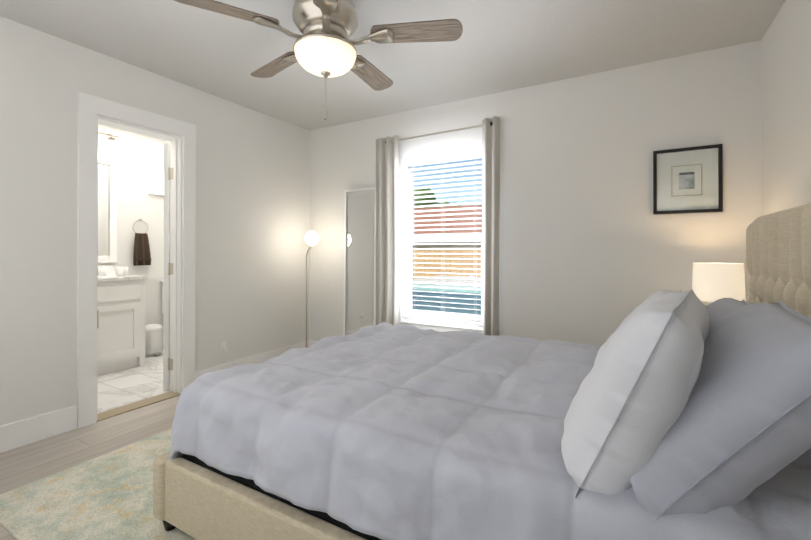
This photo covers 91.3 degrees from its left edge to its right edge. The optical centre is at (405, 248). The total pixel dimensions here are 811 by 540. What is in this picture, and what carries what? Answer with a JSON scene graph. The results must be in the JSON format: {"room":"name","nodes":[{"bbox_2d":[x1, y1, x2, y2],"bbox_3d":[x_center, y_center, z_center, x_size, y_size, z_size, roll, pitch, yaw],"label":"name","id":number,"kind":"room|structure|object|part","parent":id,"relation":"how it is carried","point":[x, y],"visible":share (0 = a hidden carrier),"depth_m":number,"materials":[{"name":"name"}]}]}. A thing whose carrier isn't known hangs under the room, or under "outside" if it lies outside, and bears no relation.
{"room":"bedroom","nodes":[
{"label":"bedroom","id":0,"kind":"room"},
{"bbox_2d":[0,395,179,539],"bbox_3d":[-0.509,1.184,1.492,3.770,0.100,4.400,0,0,30],"label":"floor","id":1,"kind":"structure","parent":0,"point":[30,463],"depth_m":2.29,"materials":[{"name":"brown wood"}]},
{"bbox_2d":[0,429,196,539],"bbox_3d":[-0.619,1.133,2.422,1.545,0.009,2.415,0,0,30],"label":"rug","id":2,"kind":"object","parent":1,"relation":"on","point":[108,496],"depth_m":1.76,"materials":[{"name":"beige carpet"}]},
{"bbox_2d":[97,391,179,420],"bbox_3d":[-1.946,1.136,2.885,0.132,0.008,0.554,0,0,30],"label":"trim","id":3,"kind":"structure","parent":1,"relation":"on","point":[110,413],"depth_m":2.86,"materials":[{"name":"beige wood"}]},
{"bbox_2d":[305,230,318,347],"bbox_3d":[-0.967,0.477,3.946,0.277,1.334,0.230,0,0,30],"label":"floor lamp","id":4,"kind":"object","parent":1,"relation":"on","point":[311,237],"visible":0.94,"depth_m":3.90,"materials":[{"name":"silver metal"}]},
{"bbox_3d":[-0.922,-0.103,3.923,0.140,0.140,0.140,0,0,30],"label":"globe","id":5,"kind":"part","parent":4,"relation":"part of","materials":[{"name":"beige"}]},
{"bbox_2d":[343,187,375,335],"bbox_3d":[-0.448,0.267,3.944,0.393,1.730,0.050,0,0,30],"label":"mirror","id":6,"kind":"object","parent":1,"relation":"on","point":[359,259],"visible":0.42,"depth_m":3.96,"materials":[{"name":"white mirror"}]},
{"bbox_2d":[153,203,810,539],"bbox_3d":[0.391,0.482,1.728,2.300,1.283,1.700,0,0,30],"label":"bed","id":7,"kind":"object","parent":1,"relation":"on","point":[664,414],"visible":1,"depth_m":1.08,"materials":[{"name":"beige fabric"}]},
{"bbox_3d":[-0.944,1.100,1.597,0.064,0.046,0.064,0,0,30],"label":"leg","id":8,"kind":"part","parent":7,"relation":"part of","materials":[{"name":"black"}]},
{"bbox_3d":[-0.040,0.955,1.074,2.180,0.240,0.060,0,0,30],"label":"rail","id":9,"kind":"part","parent":7,"relation":"part of","materials":[{"name":"beige fabric"}]},
{"bbox_2d":[169,322,810,539],"bbox_3d":[0.337,0.705,1.751,2.125,0.424,1.601,0,0,30],"label":"comforter","id":10,"kind":"object","parent":7,"relation":"on","point":[382,431],"depth_m":1.21,"materials":[{"name":"grey fabric"}]},
{"bbox_2d":[561,288,709,494],"bbox_3d":[0.647,0.336,1.091,0.353,0.438,0.664,0,0,30],"label":"pillow","id":11,"kind":"object","parent":7,"relation":"on","point":[638,423],"depth_m":0.85,"materials":[{"name":"white fabric"}]},
{"bbox_2d":[594,289,680,364],"bbox_3d":[1.021,0.377,1.701,0.354,0.378,0.679,0,0,30],"label":"pillow","id":12,"kind":"object","parent":7,"relation":"on","point":[659,293],"depth_m":1.75,"materials":[{"name":"white fabric"}]},
{"bbox_2d":[630,300,810,520],"bbox_3d":[0.814,0.379,1.043,0.420,0.447,0.765,0,0,30],"label":"pillow","id":13,"kind":"object","parent":7,"relation":"on","point":[720,410],"depth_m":0.81,"materials":[{"name":"grey fabric"}]},
{"bbox_2d":[706,298,750,323],"bbox_3d":[1.295,0.410,1.671,0.381,0.366,0.705,0,0,30],"label":"pillow","id":14,"kind":"object","parent":7,"relation":"on","point":[721,307],"depth_m":1.71,"materials":[{"name":"grey fabric"}]},
{"bbox_3d":[1.323,0.456,1.194,0.152,1.235,1.700,0,0,30],"label":"headboard","id":15,"kind":"part","parent":7,"relation":"part of","materials":[{"name":"fabric"}]},
{"bbox_3d":[1.791,0.837,2.284,0.515,0.600,0.500,0,0,30],"label":"nightstand","id":16,"kind":"object","parent":1,"relation":"on","visible":0},
{"bbox_2d":[692,263,745,301],"bbox_3d":[1.841,0.311,2.338,0.250,0.452,0.250,0,0,30],"label":"table lamp","id":17,"kind":"object","parent":16,"relation":"on","point":[712,282],"visible":0.75,"depth_m":2.25,"materials":[{"name":"white fabric"}]},
{"bbox_2d":[97,349,169,412],"bbox_3d":[-2.312,1.193,3.867,1.480,0.100,2.070,0,0,30],"label":"floor","id":18,"kind":"structure","parent":0,"point":[118,388],"depth_m":3.33,"materials":[{"name":"tile"}]},
{"bbox_2d":[97,265,147,374],"bbox_3d":[-2.975,0.590,3.611,0.575,1.105,0.922,0,0,30],"label":"bathroom vanity","id":19,"kind":"object","parent":18,"relation":"on","point":[120,318],"visible":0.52,"depth_m":3.70,"materials":[{"name":"white wood"}]},
{"bbox_3d":[-2.713,0.622,3.500,0.010,0.160,0.010,0,0,30],"label":"handle","id":20,"kind":"part","parent":19,"relation":"part of","materials":[{"name":"silver metal"}]},
{"bbox_3d":[-2.745,0.757,3.517,0.018,0.490,0.060,0,0,30],"label":"door","id":21,"kind":"part","parent":19,"relation":"part of","materials":[{"name":"white wood"}]},
{"bbox_2d":[98,267,106,275],"bbox_3d":[-2.917,0.221,3.820,0.068,0.085,0.066,0,0,30],"label":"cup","id":22,"kind":"object","parent":19,"relation":"on","point":[102,270],"depth_m":3.80,"materials":[{"name":"white ceramic"}]},
{"bbox_3d":[-2.667,0.757,3.665,0.006,0.370,0.276,0,0,30],"label":"door","id":23,"kind":"part","parent":19,"relation":"part of","materials":[{"name":"white wood"}]},
{"bbox_3d":[-2.662,0.542,3.663,0.018,0.060,0.276,0,0,30],"label":"door","id":24,"kind":"part","parent":19,"relation":"part of","materials":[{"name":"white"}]},
{"bbox_3d":[-2.662,0.973,3.662,0.018,0.060,0.276,0,0,30],"label":"door","id":25,"kind":"part","parent":19,"relation":"part of","materials":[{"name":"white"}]},
{"bbox_3d":[-2.762,0.412,3.488,0.018,0.140,0.800,0,0,30],"label":"drawer","id":26,"kind":"part","parent":19,"relation":"part of","materials":[{"name":"white wood"}]},
{"bbox_2d":[115,267,123,275],"bbox_3d":[-2.756,0.221,3.820,0.068,0.085,0.066,0,0,30],"label":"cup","id":27,"kind":"object","parent":19,"relation":"on","point":[118,270],"depth_m":3.79,"materials":[{"name":"white ceramic"}]},
{"bbox_2d":[123,267,127,275],"bbox_3d":[-2.785,0.221,3.929,0.068,0.085,0.066,0,0,30],"label":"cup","id":28,"kind":"object","parent":19,"relation":"on","point":[125,272],"depth_m":3.91,"materials":[{"name":"white ceramic"}]},
{"bbox_3d":[-2.578,0.758,3.808,0.018,0.490,0.060,0,0,30],"label":"door","id":29,"kind":"part","parent":19,"relation":"part of","materials":[{"name":"white wood"}]},
{"bbox_3d":[-2.580,1.093,3.872,0.050,0.100,0.050,0,0,30],"label":"leg","id":30,"kind":"part","parent":19,"relation":"part of","materials":[{"name":"white wood"}]},
{"bbox_2d":[145,324,162,355],"bbox_3d":[-2.727,0.975,4.285,0.225,0.315,0.200,0,0,30],"label":"trash can","id":31,"kind":"object","parent":18,"relation":"on","point":[153,338],"visible":0.88,"depth_m":4.22,"materials":[{"name":"white plastic"}]},
{"bbox_2d":[160,279,163,313],"bbox_3d":[-2.397,0.740,4.516,0.689,0.788,0.552,0,0,30],"label":"toilet","id":32,"kind":"object","parent":18,"relation":"on","point":[162,281],"visible":0.12,"depth_m":4.49,"materials":[{"name":"white ceramic"}]},
{"bbox_3d":[-2.582,0.566,4.664,0.198,0.360,0.460,0,0,30],"label":"tank","id":33,"kind":"part","parent":32,"relation":"part of","materials":[{"name":"white ceramic"}]},
{"bbox_2d":[98,124,169,325],"bbox_3d":[-3.006,-0.075,4.270,0.120,2.440,2.310,0,0,30],"label":"wall","id":34,"kind":"structure","parent":0,"point":[139,154],"depth_m":4.34,"materials":[{"name":"white paint"}]},
{"bbox_2d":[98,156,117,262],"bbox_3d":[-3.167,-0.392,3.833,0.035,1.070,0.670,0,0,30],"label":"bathroom mirror","id":35,"kind":"object","parent":34,"relation":"attached to","point":[107,203],"visible":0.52,"depth_m":4.05,"materials":[{"name":"white mirror"}]},
{"bbox_3d":[-3.177,-0.392,3.839,0.012,0.930,0.530,0,0,30],"label":"glass","id":36,"kind":"part","parent":35,"relation":"part of","materials":[{"name":"white mirror"}]},
{"bbox_3d":[-3.167,-0.892,3.835,0.035,0.070,0.530,0,0,30],"label":"frame","id":37,"kind":"part","parent":35,"relation":"part of","materials":[{"name":"white"}]},
{"bbox_3d":[-3.167,0.108,3.831,0.035,0.070,0.530,0,0,30],"label":"frame","id":38,"kind":"part","parent":35,"relation":"part of","materials":[{"name":"white"}]},
{"bbox_3d":[-3.018,-0.391,4.093,0.035,1.070,0.070,0,0,30],"label":"frame","id":39,"kind":"part","parent":35,"relation":"part of","materials":[{"name":"white"}]},
{"bbox_2d":[98,132,118,156],"bbox_3d":[-3.092,-1.072,3.807,0.195,0.270,0.645,0,0,30],"label":"sconce","id":40,"kind":"object","parent":34,"relation":"attached to","point":[111,150],"visible":0.38,"depth_m":3.96,"materials":[{"name":"white glass"}]},
{"bbox_3d":[-2.953,-1.009,3.984,0.130,0.145,0.130,0,0,30],"label":"glass","id":41,"kind":"part","parent":40,"relation":"part of","materials":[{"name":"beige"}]},
{"bbox_2d":[97,265,120,274],"bbox_3d":[-3.216,0.215,3.751,0.020,0.095,0.922,0,0,30],"label":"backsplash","id":42,"kind":"structure","parent":34,"relation":"attached to","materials":[{"name":"stone"}]},
{"bbox_2d":[133,219,150,265],"bbox_3d":[-2.871,-0.073,4.308,0.077,0.508,0.180,0,0,30],"label":"hanging towel","id":43,"kind":"object","parent":34,"relation":"hanging from","point":[141,254],"visible":0.96,"depth_m":4.29,"materials":[{"name":"brown fabric"}]},
{"bbox_2d":[148,167,163,195],"bbox_3d":[-2.727,-0.756,4.608,0.030,0.299,0.494,0,0,30],"label":"wall cabinet","id":44,"kind":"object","parent":34,"relation":"in","point":[155,182],"depth_m":4.46,"materials":[{"name":"white wood"}]},
{"bbox_3d":[-2.844,-0.757,4.403,0.030,0.299,0.022,0,0,30],"label":"frame","id":45,"kind":"part","parent":44,"relation":"part of","materials":[{"name":"white wood"}]},
{"bbox_3d":[-2.727,-0.895,4.609,0.030,0.022,0.450,0,0,30],"label":"top of the bathroom window frame","id":46,"kind":"part","parent":44,"relation":"part of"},
{"bbox_3d":[-2.727,-0.618,4.607,0.030,0.022,0.450,0,0,30],"label":"frame","id":47,"kind":"part","parent":44,"relation":"part of","materials":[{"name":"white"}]},
{"bbox_3d":[-2.737,-0.756,4.614,0.006,0.255,0.450,0,0,30],"label":"pane","id":48,"kind":"part","parent":44,"relation":"part of","materials":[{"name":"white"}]},
{"bbox_2d":[0,16,309,425],"bbox_3d":[-2.167,-0.082,2.515,0.120,2.440,4.520,0,0,30],"label":"wall","id":49,"kind":"structure","parent":0,"point":[45,78],"depth_m":2.69,"materials":[{"name":"white paint"}]},
{"bbox_2d":[0,405,76,452],"bbox_3d":[-2.360,1.064,2.037,0.016,0.145,1.105,0,0,30],"label":"baseboard","id":50,"kind":"structure","parent":49,"relation":"attached to","point":[14,435],"depth_m":2.34,"materials":[{"name":"white wood"}]},
{"bbox_2d":[77,92,195,427],"bbox_3d":[-1.949,0.072,2.891,0.164,2.135,0.774,0,0,30],"label":"door frame","id":51,"kind":"structure","parent":49,"relation":"attached to","point":[86,263],"depth_m":2.81,"materials":[{"name":"white wood"}]},
{"bbox_2d":[163,141,173,389],"bbox_3d":[-1.952,0.135,3.413,0.096,1.990,0.607,0,0,-16],"label":"door leaf","id":52,"kind":"structure","parent":49,"relation":"in","point":[166,346],"depth_m":3.17,"materials":[{"name":"white wood"}]},
{"bbox_3d":[-1.853,0.921,3.150,0.070,0.090,0.003,0,0,30],"label":"bathroom door hinge","id":53,"kind":"part","parent":52,"relation":"part of","materials":[{"name":"metal"}]},
{"bbox_3d":[-1.853,0.161,3.153,0.070,0.090,0.003,0,0,30],"label":"bathroom door hinge","id":54,"kind":"part","parent":52,"relation":"part of","materials":[{"name":"metal"}]},
{"bbox_3d":[-1.853,-0.599,3.156,0.070,0.090,0.003,0,0,30],"label":"bathroom door hinge","id":55,"kind":"part","parent":52,"relation":"part of","materials":[{"name":"silver metal"}]},
{"bbox_2d":[220,339,235,365],"bbox_3d":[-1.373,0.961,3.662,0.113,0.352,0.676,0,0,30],"label":"electrical outlet","id":56,"kind":"object","parent":49,"relation":"attached to","point":[223,346],"visible":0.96,"depth_m":3.42,"materials":[{"name":"white plastic"}]},
{"bbox_3d":[-1.571,0.842,3.427,0.005,0.114,0.070,0,0,30],"label":"plate","id":57,"kind":"part","parent":56,"relation":"part of","materials":[{"name":"white plastic"}]},
{"bbox_2d":[195,340,309,379],"bbox_3d":[-1.371,1.070,3.764,0.016,0.145,1.315,0,0,30],"label":"baseboard","id":58,"kind":"structure","parent":49,"relation":"attached to","point":[260,358],"depth_m":3.71,"materials":[{"name":"white wood"}]},
{"bbox_2d":[0,0,785,130],"bbox_3d":[-0.509,-1.356,1.501,4.010,0.100,4.640,0,0,30],"label":"ceiling","id":59,"kind":"structure","parent":0,"point":[498,46],"depth_m":2.50,"materials":[{"name":"white paint"}]},
{"bbox_2d":[174,0,462,119],"bbox_3d":[-0.409,-0.984,2.086,1.335,0.638,1.315,0,0,30],"label":"ceiling fan","id":60,"kind":"object","parent":59,"relation":"hanging from","point":[324,47],"visible":1,"depth_m":1.96,"materials":[{"name":"brown wood"}]},
{"bbox_3d":[-0.815,-1.090,1.808,0.465,0.036,0.142,0,0,-30],"label":"blade","id":61,"kind":"part","parent":60,"relation":"part of","materials":[{"name":"brown wood"}]},
{"bbox_3d":[-0.760,-1.087,2.355,0.465,0.036,0.142,0,0,42],"label":"blade","id":62,"kind":"part","parent":60,"relation":"part of","materials":[{"name":"brown wood"}]},
{"bbox_3d":[-0.411,-0.958,2.043,0.312,0.105,0.312,0,0,30],"label":"lamp shade","id":63,"kind":"part","parent":60,"relation":"part of","materials":[{"name":"white glass"}]},
{"bbox_3d":[-0.414,-0.775,2.049,0.002,0.210,0.003,0,0,30],"label":"chain","id":64,"kind":"part","parent":60,"relation":"part of","materials":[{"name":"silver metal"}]},
{"bbox_3d":[-0.312,-1.090,1.586,0.142,0.036,0.465,0,0,-12],"label":"blade","id":65,"kind":"part","parent":60,"relation":"part of","materials":[{"name":"brown wood"}]},
{"bbox_3d":[-0.222,-1.087,2.471,0.142,0.036,0.465,0,0,24],"label":"blade","id":66,"kind":"part","parent":60,"relation":"part of","materials":[{"name":"brown wood"}]},
{"bbox_3d":[0.054,-1.089,1.996,0.465,0.036,0.142,0,0,6],"label":"blade","id":67,"kind":"part","parent":60,"relation":"part of","materials":[{"name":"brown wood"}]},
{"bbox_2d":[309,40,761,345],"bbox_3d":[0.666,-0.078,3.427,3.890,2.440,0.120,0,0,30],"label":"wall","id":68,"kind":"structure","parent":0,"point":[594,250],"depth_m":2.97,"materials":[{"name":"white paint"}]},
{"bbox_2d":[309,340,317,347],"bbox_3d":[0.588,1.069,3.390,3.754,0.145,0.016,0,0,30],"label":"baseboard","id":69,"kind":"structure","parent":68,"relation":"attached to","point":[311,343],"depth_m":4.30,"materials":[{"name":"white wood"}]},
{"bbox_2d":[400,319,482,330],"bbox_3d":[0.346,0.683,3.594,0.833,0.020,0.140,0,0,30],"label":"window sill","id":70,"kind":"structure","parent":68,"relation":"on","point":[479,328],"depth_m":3.53,"materials":[{"name":"white wood"}]},
{"bbox_2d":[404,159,482,326],"bbox_3d":[0.366,-0.091,3.632,0.835,1.533,0.065,0,0,30],"label":"window","id":71,"kind":"structure","parent":68,"relation":"in","point":[406,279],"depth_m":3.70,"materials":[{"name":"white"}]},
{"bbox_3d":[0.021,-0.090,3.829,0.040,1.533,0.065,0,0,30],"label":"frame","id":72,"kind":"part","parent":71,"relation":"part of","materials":[{"name":"white"}]},
{"bbox_3d":[0.047,0.260,3.804,0.030,0.643,0.030,0,0,30],"label":"window sash","id":73,"kind":"part","parent":71,"relation":"part of","materials":[{"name":"white plastic"}]},
{"bbox_3d":[0.060,-0.469,3.829,0.030,0.695,0.018,0,0,30],"label":"window sash","id":74,"kind":"part","parent":71,"relation":"part of","materials":[{"name":"white plastic"}]},
{"bbox_2d":[402,148,482,323],"bbox_3d":[0.334,-0.104,3.577,0.819,1.499,0.077,0,0,30],"label":"window blinds","id":75,"kind":"object","parent":71,"relation":"attached to","point":[446,157],"visible":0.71,"depth_m":3.57,"materials":[{"name":"white plastic"}]},
{"bbox_3d":[0.340,0.638,3.583,0.811,0.014,0.052,0,0,30],"label":"rail","id":76,"kind":"part","parent":75,"relation":"part of","materials":[{"name":"white plastic"}]},
{"bbox_3d":[0.366,-0.093,3.632,0.755,0.060,0.054,0,0,30],"label":"window meeting rail","id":77,"kind":"part","parent":71,"relation":"part of","materials":[{"name":"white plastic"}]},
{"bbox_3d":[0.362,0.603,3.622,0.755,0.045,0.031,0,0,30],"label":"window sash","id":78,"kind":"part","parent":71,"relation":"part of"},
{"bbox_3d":[0.366,0.649,3.629,0.755,0.048,0.065,0,0,30],"label":"frame","id":79,"kind":"part","parent":71,"relation":"part of","materials":[{"name":"white wood"}]},
{"bbox_3d":[0.676,0.258,3.443,0.030,0.643,0.030,0,0,30],"label":"window sash","id":80,"kind":"part","parent":71,"relation":"part of","materials":[{"name":"white plastic"}]},
{"bbox_2d":[653,144,722,213],"bbox_3d":[1.878,-0.456,2.649,0.377,0.435,0.027,0,0,30],"label":"picture frame","id":81,"kind":"object","parent":68,"relation":"attached to","point":[688,180],"visible":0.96,"depth_m":2.64,"materials":[{"name":"black wood"}]},
{"bbox_2d":[679,172,694,189],"bbox_3d":[1.877,-0.453,2.649,0.087,0.110,0.001,0,0,30],"label":"art","id":82,"kind":"object","parent":81,"relation":"attached to","point":[686,179],"depth_m":2.65},
{"bbox_2d":[762,0,810,215],"bbox_3d":[1.178,-0.089,0.529,0.120,2.440,4.400,0,0,30],"label":"wall","id":83,"kind":"structure","parent":0,"point":[786,111],"depth_m":2.06,"materials":[{"name":"white paint"}]},
{"label":"outside","id":84,"kind":"structure","parent":0,"visible":0},
{"bbox_3d":[1.081,2.106,20.124,32.000,0.100,29.280,0,0,30],"label":"ground","id":85,"kind":"structure","parent":84,"visible":0},
{"bbox_2d":[413,242,480,261],"bbox_3d":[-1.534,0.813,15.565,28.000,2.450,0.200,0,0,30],"label":"neighbouring house","id":86,"kind":"structure","parent":85,"relation":"on","point":[451,246],"depth_m":13.76,"materials":[{"name":"beige"}]},
{"bbox_2d":[414,205,481,233],"bbox_3d":[-0.360,-1.240,17.621,30.000,1.727,6.121,0,0,30],"label":"roof","id":87,"kind":"structure","parent":86,"relation":"on","point":[446,222],"depth_m":15.76,"materials":[{"name":"red"}]},
{"bbox_2d":[413,250,480,277],"bbox_3d":[0.484,0.999,9.913,15.110,2.035,0.020,0,0,30],"label":"fence","id":88,"kind":"object","parent":85,"relation":"on","point":[441,261],"depth_m":9.64,"materials":[{"name":"orange wood"}]},
{"bbox_3d":[-0.153,-1.007,3.782,0.012,0.012,0.084,0,0,30],"label":"curtain bracket","id":89,"kind":"object","parent":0,"visible":0},
{"bbox_2d":[390,123,489,141],"bbox_3d":[0.267,-1.014,3.493,1.015,0.029,0.017,0,0,30],"label":"curtain rod","id":90,"kind":"object","parent":89,"relation":"on","point":[470,127],"visible":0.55,"depth_m":3.46,"materials":[{"name":"silver metal"}]},
{"bbox_2d":[376,135,398,325],"bbox_3d":[-0.176,0.023,3.736,0.260,2.150,0.076,0,0,30],"label":"curtain","id":91,"kind":"object","parent":90,"relation":"hanging from","point":[387,231],"visible":0.79,"depth_m":3.72,"materials":[{"name":"grey fabric"}]},
{"bbox_2d":[482,116,499,335],"bbox_3d":[0.694,0.013,3.238,0.147,2.165,0.075,0,0,30],"label":"panel","id":92,"kind":"object","parent":90,"relation":"hanging from","point":[491,194],"visible":0.75,"depth_m":3.24,"materials":[{"name":"grey fabric"}]},
{"bbox_3d":[-0.723,1.670,5.531,0.220,0.660,0.660,0,0,30],"label":"wheel","id":93,"kind":"object","parent":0,"visible":0},
{"bbox_2d":[413,285,480,314],"bbox_3d":[0.731,1.168,6.342,1.940,1.230,4.550,0,0,30],"label":"car","id":94,"kind":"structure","parent":93,"relation":"on","point":[452,296],"depth_m":5.64,"materials":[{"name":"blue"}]},
{"bbox_2d":[413,275,480,287],"bbox_3d":[0.940,0.547,6.709,1.640,0.055,1.710,0,0,30],"label":"roof","id":95,"kind":"structure","parent":94,"relation":"on","point":[443,280],"depth_m":6.26,"materials":[{"name":"white"}]},
{"bbox_3d":[0.288,0.218,24.781,0.400,3.710,0.400,0,0,30],"label":"trunk","id":96,"kind":"object","parent":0,"visible":0},
{"bbox_2d":[414,186,461,208],"bbox_3d":[1.107,-2.259,25.232,4.988,2.960,5.192,0,0,30],"label":"tree","id":97,"kind":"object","parent":96,"relation":"attached to","point":[424,199],"depth_m":22.87,"materials":[{"name":"green plant"}]}
]}

